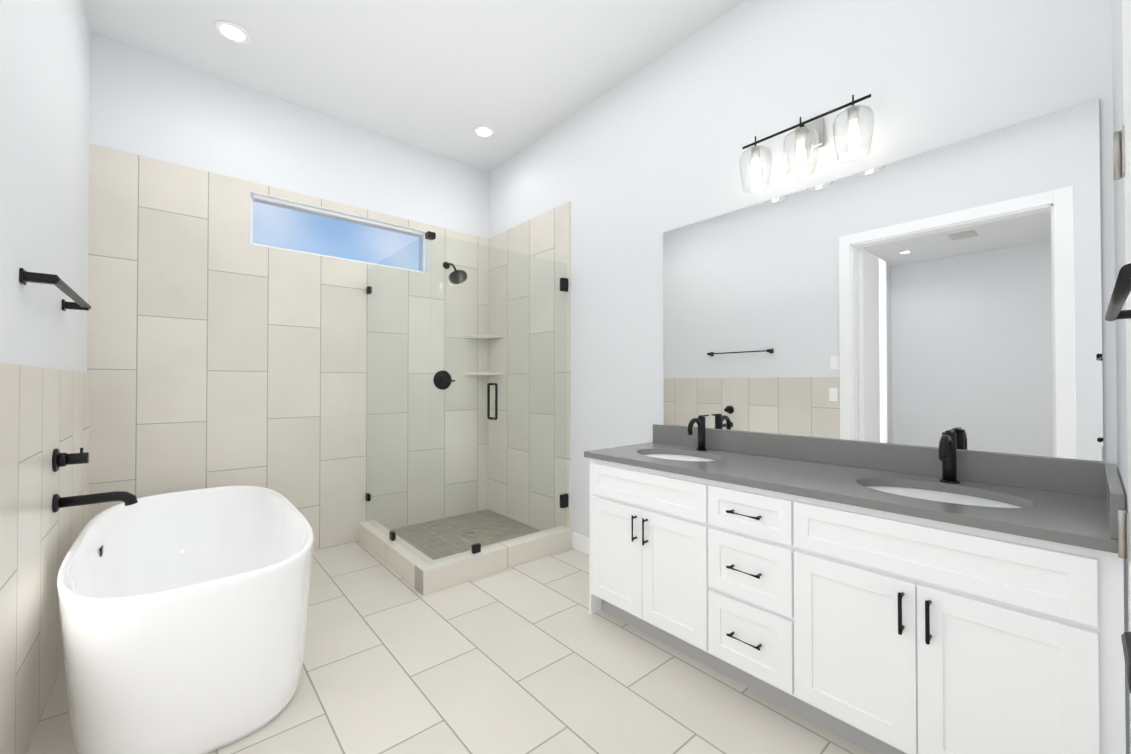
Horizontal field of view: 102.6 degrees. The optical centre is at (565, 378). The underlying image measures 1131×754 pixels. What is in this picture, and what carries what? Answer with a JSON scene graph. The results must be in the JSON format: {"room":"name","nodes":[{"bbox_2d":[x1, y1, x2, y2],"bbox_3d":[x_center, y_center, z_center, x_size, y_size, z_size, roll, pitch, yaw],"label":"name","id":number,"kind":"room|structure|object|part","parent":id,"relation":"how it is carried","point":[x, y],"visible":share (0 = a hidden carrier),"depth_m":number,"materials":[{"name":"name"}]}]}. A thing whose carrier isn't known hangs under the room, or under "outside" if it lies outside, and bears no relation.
{"room":"bathroom","nodes":[
{"label":"bathroom","id":0,"kind":"room"},
{"bbox_2d":[0,0,90,753],"bbox_3d":[-1.937,-0.295,1.631,0.132,3.100,2.240,1,-1,-41],"label":"wall","id":1,"kind":"structure","parent":0,"point":[45,60],"depth_m":1.51,"materials":[{"name":"white paint"}]},
{"bbox_2d":[19,268,90,310],"bbox_3d":[-1.807,-0.300,1.624,0.079,0.044,0.704,1,-1,-41],"label":"towel bar","id":2,"kind":"object","parent":1,"relation":"attached to","point":[79,303],"visible":1,"depth_m":1.42,"materials":[{"name":"black metal"}]},
{"bbox_3d":[-1.593,-0.303,1.373,0.074,0.028,0.028,0,-1,-41],"label":"post","id":3,"kind":"part","parent":2,"relation":"part of","materials":[{"name":"black metal"}]},
{"bbox_3d":[-2.024,-0.298,1.873,0.074,0.028,0.028,0,-1,-41],"label":"post","id":4,"kind":"part","parent":2,"relation":"part of","materials":[{"name":"black metal"}]},
{"bbox_2d":[52,448,137,512],"bbox_3d":[-1.813,0.386,1.757,0.227,0.245,0.086,1,-1,-41],"label":"tub filler","id":5,"kind":"object","parent":1,"relation":"attached to","point":[59,459],"visible":1,"depth_m":1.71,"materials":[{"name":"black metal"}]},
{"bbox_3d":[-1.855,0.306,1.721,0.058,0.042,0.042,0,-1,-41],"label":"handle","id":6,"kind":"part","parent":5,"relation":"part of","materials":[{"name":"black metal"}]},
{"bbox_3d":[-1.810,0.477,1.759,0.218,0.061,0.039,0,-1,-41],"label":"spout","id":7,"kind":"part","parent":5,"relation":"part of","materials":[{"name":"black metal"}]},
{"bbox_2d":[90,33,488,271],"bbox_3d":[-1.649,-1.336,3.256,2.680,0.986,0.172,1,-1,-41],"label":"wall","id":8,"kind":"structure","parent":0,"point":[146,104],"depth_m":2.95,"materials":[{"name":"white paint"}]},
{"bbox_2d":[249,192,427,272],"bbox_3d":[-1.597,-1.006,3.297,1.177,0.335,0.172,1,-1,-41],"label":"window","id":9,"kind":"structure","parent":8,"relation":"in","point":[298,207],"depth_m":3.27,"materials":[{"name":"white"}]},
{"bbox_2d":[83,0,744,171],"bbox_3d":[-0.032,-1.898,1.389,2.680,0.100,5.040,1,-1,-41],"label":"ceiling","id":10,"kind":"structure","parent":0,"point":[444,78],"depth_m":2.55,"materials":[{"name":"white paint"}]},
{"bbox_2d":[214,21,250,43],"bbox_3d":[-1.765,-1.833,2.402,0.156,0.008,0.156,1,-1,-41],"label":"recessed light","id":11,"kind":"object","parent":10,"relation":"in","point":[232,32],"visible":1,"depth_m":2.40,"materials":[{"name":"white plastic"}]},
{"bbox_2d":[473,126,494,137],"bbox_3d":[-0.604,-1.823,3.352,0.156,0.008,0.156,1,-1,-41],"label":"recessed light","id":12,"kind":"object","parent":10,"relation":"in","point":[484,131],"visible":1,"depth_m":3.35,"materials":[{"name":"white"}]},
{"bbox_2d":[26,509,871,753],"bbox_3d":[-1.523,1.168,-0.128,6.640,0.138,5.100,1,-1,-41],"label":"floor","id":13,"kind":"structure","parent":0,"point":[534,657],"depth_m":1.73,"materials":[{"name":"tile"}]},
{"bbox_2d":[57,485,313,753],"bbox_3d":[-1.564,0.885,1.927,0.730,0.545,1.550,1,-1,-41],"label":"bathtub","id":14,"kind":"object","parent":13,"relation":"on","point":[183,615],"visible":1,"depth_m":1.42,"materials":[{"name":"white ceramic"}]},
{"bbox_2d":[359,520,431,587],"bbox_3d":[-1.119,1.103,2.916,0.110,0.130,0.998,1,-1,-41],"label":"curb","id":15,"kind":"object","parent":13,"relation":"on","point":[401,560],"visible":0.69,"depth_m":2.81,"materials":[{"name":"tile"}]},
{"bbox_2d":[365,231,567,563],"bbox_3d":[-0.704,0.118,3.209,1.025,1.843,1.108,1,-1,-41],"label":"shower enclosure","id":16,"kind":"object","parent":15,"relation":"on","point":[476,547],"visible":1,"depth_m":2.81,"materials":[{"name":"clear glass"}]},
{"bbox_3d":[-0.465,0.141,2.789,0.016,0.225,0.047,0,-1,-41],"label":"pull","id":17,"kind":"part","parent":16,"relation":"part of","materials":[{"name":"black metal"}]},
{"bbox_3d":[-0.247,0.112,2.941,0.672,1.828,0.010,0,-1,-41],"label":"door","id":18,"kind":"part","parent":16,"relation":"part of","materials":[{"name":"clear glass"}]},
{"bbox_2d":[584,455,1125,753],"bbox_3d":[0.846,0.771,1.765,0.580,0.771,1.668,1,-1,-41],"label":"bathroom vanity","id":19,"kind":"object","parent":13,"relation":"on","point":[947,597],"depth_m":1.32,"materials":[{"name":"white wood"}]},
{"bbox_3d":[0.235,0.602,2.091,0.019,0.055,0.204,0,-1,-41],"label":"door rail","id":20,"kind":"part","parent":19,"relation":"part of","materials":[{"name":"white wood"}]},
{"bbox_3d":[0.235,1.017,2.087,0.019,0.055,0.204,0,-1,-41],"label":"door rail","id":21,"kind":"part","parent":19,"relation":"part of","materials":[{"name":"white wood"}]},
{"bbox_3d":[0.238,0.809,2.091,0.013,0.404,0.246,0,-1,-41],"label":"door panel","id":22,"kind":"part","parent":19,"relation":"part of","materials":[{"name":"white wood"}]},
{"bbox_3d":[0.300,0.653,1.977,0.029,0.116,0.010,0,-1,-41],"label":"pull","id":23,"kind":"part","parent":19,"relation":"part of","materials":[{"name":"black metal"}]},
{"bbox_3d":[0.340,0.653,1.932,0.029,0.116,0.010,0,-1,-41],"label":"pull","id":24,"kind":"part","parent":19,"relation":"part of","materials":[{"name":"black metal"}]},
{"bbox_3d":[0.339,0.536,1.972,0.019,0.045,0.540,0,-1,-41],"label":"false rail","id":25,"kind":"part","parent":19,"relation":"part of","materials":[{"name":"white wood"}]},
{"bbox_3d":[0.341,0.484,1.974,0.013,0.094,0.574,0,-1,-41],"label":"false panel","id":26,"kind":"part","parent":19,"relation":"part of","materials":[{"name":"white wood"}]},
{"bbox_3d":[0.339,0.433,1.973,0.019,0.045,0.540,0,-1,-41],"label":"false rail","id":27,"kind":"part","parent":19,"relation":"part of","materials":[{"name":"white wood"}]},
{"bbox_3d":[0.442,1.014,1.847,0.019,0.055,0.204,0,-1,-41],"label":"door rail","id":28,"kind":"part","parent":19,"relation":"part of","materials":[{"name":"white wood"}]},
{"bbox_3d":[0.444,0.807,1.852,0.013,0.404,0.246,0,-1,-41],"label":"door panel","id":29,"kind":"part","parent":19,"relation":"part of","materials":[{"name":"white wood"}]},
{"bbox_3d":[0.442,0.600,1.852,0.019,0.055,0.204,0,-1,-41],"label":"door rail","id":30,"kind":"part","parent":19,"relation":"part of","materials":[{"name":"white wood"}]},
{"bbox_3d":[0.630,0.480,1.597,0.029,0.010,0.126,0,-1,-41],"label":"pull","id":31,"kind":"part","parent":19,"relation":"part of","materials":[{"name":"black metal"}]},
{"bbox_3d":[0.630,0.922,1.592,0.029,0.010,0.126,0,-1,-41],"label":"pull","id":32,"kind":"part","parent":19,"relation":"part of","materials":[{"name":"black metal"}]},
{"bbox_3d":[0.630,0.679,1.595,0.029,0.010,0.126,0,-1,-41],"label":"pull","id":33,"kind":"part","parent":19,"relation":"part of","materials":[{"name":"black metal"}]},
{"bbox_3d":[0.649,0.429,1.613,0.019,0.045,0.220,0,-1,-41],"label":"drawer rail","id":34,"kind":"part","parent":19,"relation":"part of","materials":[{"name":"white wood"}]},
{"bbox_3d":[0.649,0.765,1.610,0.019,0.050,0.210,0,-1,-41],"label":"drawer rail","id":35,"kind":"part","parent":19,"relation":"part of","materials":[{"name":"white wood"}]},
{"bbox_3d":[0.649,0.532,1.612,0.019,0.045,0.220,0,-1,-41],"label":"drawer rail","id":36,"kind":"part","parent":19,"relation":"part of","materials":[{"name":"white wood"}]},
{"bbox_3d":[0.649,1.015,1.607,0.019,0.050,0.210,0,-1,-41],"label":"drawer rail","id":37,"kind":"part","parent":19,"relation":"part of","materials":[{"name":"white wood"}]},
{"bbox_3d":[0.651,0.680,1.613,0.013,0.160,0.248,0,-1,-41],"label":"drawer panel","id":38,"kind":"part","parent":19,"relation":"part of","materials":[{"name":"white wood"}]},
{"bbox_3d":[0.651,0.481,1.615,0.013,0.094,0.254,0,-1,-41],"label":"drawer panel","id":39,"kind":"part","parent":19,"relation":"part of","materials":[{"name":"white wood"}]},
{"bbox_3d":[0.649,0.830,1.609,0.019,0.050,0.210,0,-1,-41],"label":"drawer rail","id":40,"kind":"part","parent":19,"relation":"part of","materials":[{"name":"white wood"}]},
{"bbox_3d":[0.649,0.595,1.612,0.019,0.050,0.210,0,-1,-41],"label":"drawer rail","id":41,"kind":"part","parent":19,"relation":"part of","materials":[{"name":"white wood"}]},
{"bbox_3d":[0.651,0.922,1.610,0.013,0.175,0.248,0,-1,-41],"label":"drawer panel","id":42,"kind":"part","parent":19,"relation":"part of","materials":[{"name":"white wood"}]},
{"bbox_2d":[584,443,1117,546],"bbox_3d":[0.851,0.370,1.780,0.558,0.028,1.682,1,-1,-41],"label":"countertop","id":43,"kind":"structure","parent":19,"relation":"on","point":[1062,514],"depth_m":1.45,"materials":[{"name":"grey stone"}]},
{"bbox_2d":[632,447,723,462],"bbox_3d":[0.532,0.455,2.140,0.350,0.159,0.470,1,-1,-41],"label":"sink","id":44,"kind":"object","parent":43,"relation":"in","point":[688,456],"depth_m":2.25,"materials":[{"name":"white ceramic"}]},
{"bbox_2d":[684,415,711,450],"bbox_3d":[0.662,0.273,2.254,0.172,0.175,0.054,1,-1,-41],"label":"faucet","id":45,"kind":"object","parent":43,"relation":"on","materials":[{"name":"black metal"}]},
{"bbox_2d":[856,479,1031,514],"bbox_3d":[1.159,0.448,1.413,0.350,0.159,0.470,1,-1,-41],"label":"sink","id":46,"kind":"object","parent":43,"relation":"in","point":[925,490],"depth_m":1.47,"materials":[{"name":"white ceramic"}]},
{"bbox_2d":[936,429,963,482],"bbox_3d":[1.290,0.266,1.527,0.172,0.175,0.054,1,-1,-41],"label":"faucet","id":47,"kind":"object","parent":43,"relation":"on","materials":[{"name":"black metal"}]},
{"bbox_3d":[0.859,0.595,1.368,0.019,0.055,0.214,0,-1,-41],"label":"door rail","id":48,"kind":"part","parent":19,"relation":"part of","materials":[{"name":"white wood"}]},
{"bbox_3d":[0.859,1.010,1.364,0.019,0.055,0.214,0,-1,-41],"label":"door rail","id":49,"kind":"part","parent":19,"relation":"part of","materials":[{"name":"white wood"}]},
{"bbox_3d":[0.862,0.802,1.368,0.013,0.404,0.256,0,-1,-41],"label":"door panel","id":50,"kind":"part","parent":19,"relation":"part of","materials":[{"name":"white wood"}]},
{"bbox_3d":[0.927,0.646,1.251,0.029,0.116,0.010,0,-1,-41],"label":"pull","id":51,"kind":"part","parent":19,"relation":"part of","materials":[{"name":"black metal"}]},
{"bbox_3d":[0.967,0.645,1.206,0.029,0.116,0.010,0,-1,-41],"label":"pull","id":52,"kind":"part","parent":19,"relation":"part of","materials":[{"name":"black metal"}]},
{"bbox_3d":[0.966,0.425,1.247,0.019,0.045,0.559,0,-1,-41],"label":"false rail","id":53,"kind":"part","parent":19,"relation":"part of","materials":[{"name":"white wood"}]},
{"bbox_3d":[0.966,0.528,1.246,0.019,0.045,0.559,0,-1,-41],"label":"false rail","id":54,"kind":"part","parent":19,"relation":"part of","materials":[{"name":"white wood"}]},
{"bbox_3d":[0.968,0.477,1.248,0.013,0.094,0.593,0,-1,-41],"label":"false panel","id":55,"kind":"part","parent":19,"relation":"part of","materials":[{"name":"white wood"}]},
{"bbox_3d":[1.072,0.592,1.122,0.019,0.055,0.214,0,-1,-41],"label":"door rail","id":56,"kind":"part","parent":19,"relation":"part of","materials":[{"name":"white wood"}]},
{"bbox_3d":[1.074,0.800,1.122,0.013,0.404,0.256,0,-1,-41],"label":"door panel","id":57,"kind":"part","parent":19,"relation":"part of","materials":[{"name":"white wood"}]},
{"bbox_2d":[415,526,571,594],"bbox_3d":[-0.394,1.102,2.810,1.068,0.130,0.110,1,-1,-41],"label":"curb","id":58,"kind":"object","parent":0,"point":[459,568],"depth_m":2.70,"materials":[{"name":"tile"}]},
{"bbox_2d":[489,0,1116,536],"bbox_3d":[0.924,-0.289,2.225,0.120,3.100,5.080,1,-1,-41],"label":"wall","id":59,"kind":"structure","parent":0,"point":[635,166],"depth_m":2.20,"materials":[{"name":"white paint"}]},
{"bbox_2d":[488,201,570,530],"bbox_3d":[-0.321,-0.028,3.564,0.012,2.405,1.078,1,-1,-41],"label":"tiled wall","id":60,"kind":"structure","parent":59,"relation":"attached to","point":[545,236],"depth_m":3.48,"materials":[{"name":"beige tile"}]},
{"bbox_2d":[572,532,588,554],"bbox_3d":[0.279,1.112,2.856,0.014,0.110,0.700,1,-1,-41],"label":"baseboard","id":61,"kind":"structure","parent":59,"relation":"attached to","point":[580,543],"depth_m":3.05,"materials":[{"name":"white wood"}]},
{"bbox_2d":[739,94,873,192],"bbox_3d":[1.002,-0.983,1.916,0.171,0.243,0.526,1,-1,-41],"label":"sconce","id":62,"kind":"object","parent":59,"relation":"attached to","point":[809,137],"visible":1,"depth_m":1.89,"materials":[{"name":"clear glass"}]},
{"bbox_2d":[751,148,759,160],"bbox_3d":[0.861,-1.014,2.053,0.037,0.045,0.037,0,-1,-41],"label":"socket","id":63,"kind":"object","parent":62,"relation":"attached to","point":[752,151],"depth_m":2.04,"materials":[{"name":"silver metal"}]},
{"bbox_3d":[0.861,-0.949,2.052,0.136,0.178,0.136,0,-1,-41],"label":"lamp shade","id":64,"kind":"part","parent":62,"relation":"part of","materials":[{"name":"clear glass"}]},
{"bbox_3d":[0.861,-0.948,2.052,0.040,0.086,0.040,0,-1,-41],"label":"bulb","id":65,"kind":"part","parent":62,"relation":"part of","materials":[{"name":"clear glass"}]},
{"bbox_3d":[0.989,-0.950,1.904,0.040,0.086,0.040,0,-1,-41],"label":"bulb","id":66,"kind":"part","parent":62,"relation":"part of","materials":[{"name":"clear glass"}]},
{"bbox_2d":[796,129,805,143],"bbox_3d":[0.989,-1.015,1.905,0.037,0.045,0.037,0,-1,-41],"label":"socket","id":67,"kind":"object","parent":62,"relation":"attached to","point":[801,131],"depth_m":1.89,"materials":[{"name":"silver metal"}]},
{"bbox_3d":[0.989,-0.951,1.904,0.136,0.178,0.136,0,-1,-41],"label":"lamp shade","id":68,"kind":"part","parent":62,"relation":"part of","materials":[{"name":"clear glass"}]},
{"bbox_3d":[1.059,-1.047,1.966,0.020,0.114,0.114,0,-1,-41],"label":"plate","id":69,"kind":"part","parent":62,"relation":"part of","materials":[{"name":"silver metal"}]},
{"bbox_2d":[847,108,858,124],"bbox_3d":[1.116,-1.016,1.757,0.037,0.045,0.037,0,-1,-41],"label":"socket","id":70,"kind":"object","parent":62,"relation":"attached to","point":[851,115],"depth_m":1.75,"materials":[{"name":"silver metal"}]},
{"bbox_3d":[1.116,-0.951,1.757,0.040,0.086,0.040,0,-1,-41],"label":"bulb","id":71,"kind":"part","parent":62,"relation":"part of","materials":[{"name":"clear glass"}]},
{"bbox_3d":[1.116,-0.952,1.757,0.136,0.178,0.136,0,-1,-41],"label":"lamp shade","id":72,"kind":"part","parent":62,"relation":"part of","materials":[{"name":"clear glass"}]},
{"bbox_2d":[652,424,1103,494],"bbox_3d":[1.055,0.308,1.957,0.020,0.100,1.682,1,-1,-41],"label":"backsplash","id":73,"kind":"structure","parent":59,"relation":"attached to","point":[1078,477],"depth_m":1.68,"materials":[{"name":"grey stone"}]},
{"bbox_2d":[663,99,1103,460],"bbox_3d":[1.075,-0.287,1.951,0.006,1.080,1.592,1,-1,-41],"label":"mirror","id":74,"kind":"object","parent":59,"relation":"attached to","point":[928,298],"visible":1,"depth_m":1.68,"materials":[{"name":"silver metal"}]},
{"bbox_2d":[1112,0,1130,753],"bbox_3d":[1.436,-0.301,1.097,0.578,3.100,0.120,1,-1,-41],"label":"wall","id":75,"kind":"structure","parent":0,"point":[1119,239],"depth_m":1.08,"materials":[{"name":"white paint"}]},
{"bbox_2d":[1104,463,1124,538],"bbox_3d":[1.389,0.299,1.148,0.529,0.100,0.020,1,-1,-41],"label":"backsplash","id":76,"kind":"structure","parent":75,"relation":"attached to","point":[1114,499],"depth_m":1.01,"materials":[{"name":"grey stone"}]},
{"bbox_2d":[1113,131,1121,179],"bbox_3d":[1.171,-0.472,0.961,0.012,0.100,0.012,1,-1,-41],"label":"hinge","id":77,"kind":"object","parent":75,"relation":"in","point":[1117,155],"depth_m":0.96,"materials":[{"name":"silver metal"}]},
{"bbox_2d":[1112,310,1130,319],"bbox_3d":[0.940,-0.107,0.762,0.015,0.015,0.026,1,-1,-41],"label":"post","id":78,"kind":"object","parent":75,"relation":"attached to","point":[1124,314],"visible":0.6,"depth_m":0.76,"materials":[{"name":"black metal"}]},
{"bbox_2d":[1105,263,1130,321],"bbox_3d":[0.769,-0.108,0.630,0.512,0.014,0.014,1,-1,-41],"label":"bar","id":79,"kind":"object","parent":78,"relation":"attached to","point":[1121,291],"visible":0.97,"depth_m":0.55,"materials":[{"name":"black metal"}]},
{"bbox_2d":[1117,509,1126,558],"bbox_3d":[1.171,0.328,0.953,0.012,0.100,0.012,1,-1,-41],"label":"hinge","id":80,"kind":"object","parent":75,"relation":"in","point":[1122,543],"depth_m":0.95,"materials":[{"name":"silver metal"}]},
{"bbox_2d":[1121,0,1130,631],"bbox_3d":[0.840,-0.061,0.634,0.920,2.388,0.039,1,-1,-41],"label":"door","id":81,"kind":"structure","parent":75,"relation":"in","point":[1126,19],"depth_m":0.90,"materials":[{"name":"white"}]},
{"bbox_3d":[1.161,-0.472,0.943,0.029,0.100,0.003,1,-1,-41],"label":"closet door hinge leaf","id":82,"kind":"part","parent":81,"relation":"part of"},
{"bbox_3d":[1.161,0.328,0.935,0.029,0.100,0.003,1,-1,-41],"label":"closet door hinge leaf","id":83,"kind":"part","parent":81,"relation":"part of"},
{"bbox_3d":[-2.356,-1.012,2.650,0.820,0.335,0.160,1,-1,-41],"label":"wall","id":84,"kind":"structure","parent":0,"visible":0},
{"bbox_2d":[89,143,249,243],"bbox_3d":[-2.255,-1.043,2.624,0.700,0.395,0.012,1,-1,-41],"label":"wall tile","id":85,"kind":"structure","parent":84,"relation":"attached to","point":[133,189],"depth_m":2.59,"materials":[{"name":"beige tile"}]},
{"bbox_3d":[-1.652,0.216,3.245,2.680,2.110,0.160,1,-1,-41],"label":"wall","id":86,"kind":"structure","parent":0,"visible":0},
{"bbox_2d":[87,218,487,550],"bbox_3d":[-1.596,0.166,3.181,2.440,2.010,0.012,1,-1,-41],"label":"wall tile","id":87,"kind":"structure","parent":86,"relation":"attached to","point":[213,362],"depth_m":2.95,"materials":[{"name":"beige tile"}]},
{"bbox_2d":[433,370,454,389],"bbox_3d":[-0.980,0.015,3.668,0.164,0.156,0.056,1,-1,-41],"label":"shower valve","id":88,"kind":"object","parent":87,"relation":"attached to","point":[443,383],"depth_m":3.67,"materials":[{"name":"black metal"}]},
{"bbox_2d":[252,244,424,272],"bbox_3d":[-1.597,-0.840,3.296,1.175,0.005,0.172,1,-1,-41],"label":"window sill","id":89,"kind":"structure","parent":86,"relation":"on","point":[337,258],"depth_m":3.17,"materials":[{"name":"white"}]},
{"bbox_2d":[464,335,502,374],"bbox_3d":[-0.690,-0.196,3.805,0.230,0.339,0.230,1,-1,-41],"label":"shower shelf","id":90,"kind":"object","parent":86,"relation":"attached to","point":[483,337],"depth_m":3.81,"materials":[{"name":"tile"}]},
{"bbox_3d":[-0.897,-1.000,3.910,0.685,0.335,0.160,1,-1,-41],"label":"wall","id":91,"kind":"structure","parent":0,"visible":0},
{"bbox_2d":[428,224,487,282],"bbox_3d":[-0.887,-1.031,3.806,0.565,0.395,0.012,1,-1,-41],"label":"wall tile","id":92,"kind":"structure","parent":91,"relation":"attached to","point":[448,236],"depth_m":3.79,"materials":[{"name":"beige tile"}]},
{"bbox_2d":[443,262,466,283],"bbox_3d":[-0.891,-0.852,3.614,0.144,0.206,0.268,1,-1,-41],"label":"shower head","id":93,"kind":"object","parent":92,"relation":"attached to","point":[462,274],"depth_m":3.57},
{"label":"rose","id":94,"kind":"object","parent":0,"visible":0},
{"bbox_2d":[1121,632,1130,692],"bbox_3d":[0.567,0.286,0.442,0.139,0.021,0.026,1,-1,-41],"label":"handle","id":95,"kind":"object","parent":94,"relation":"attached to","point":[1126,639],"visible":1,"depth_m":0.46,"materials":[{"name":"black metal"}]}
]}

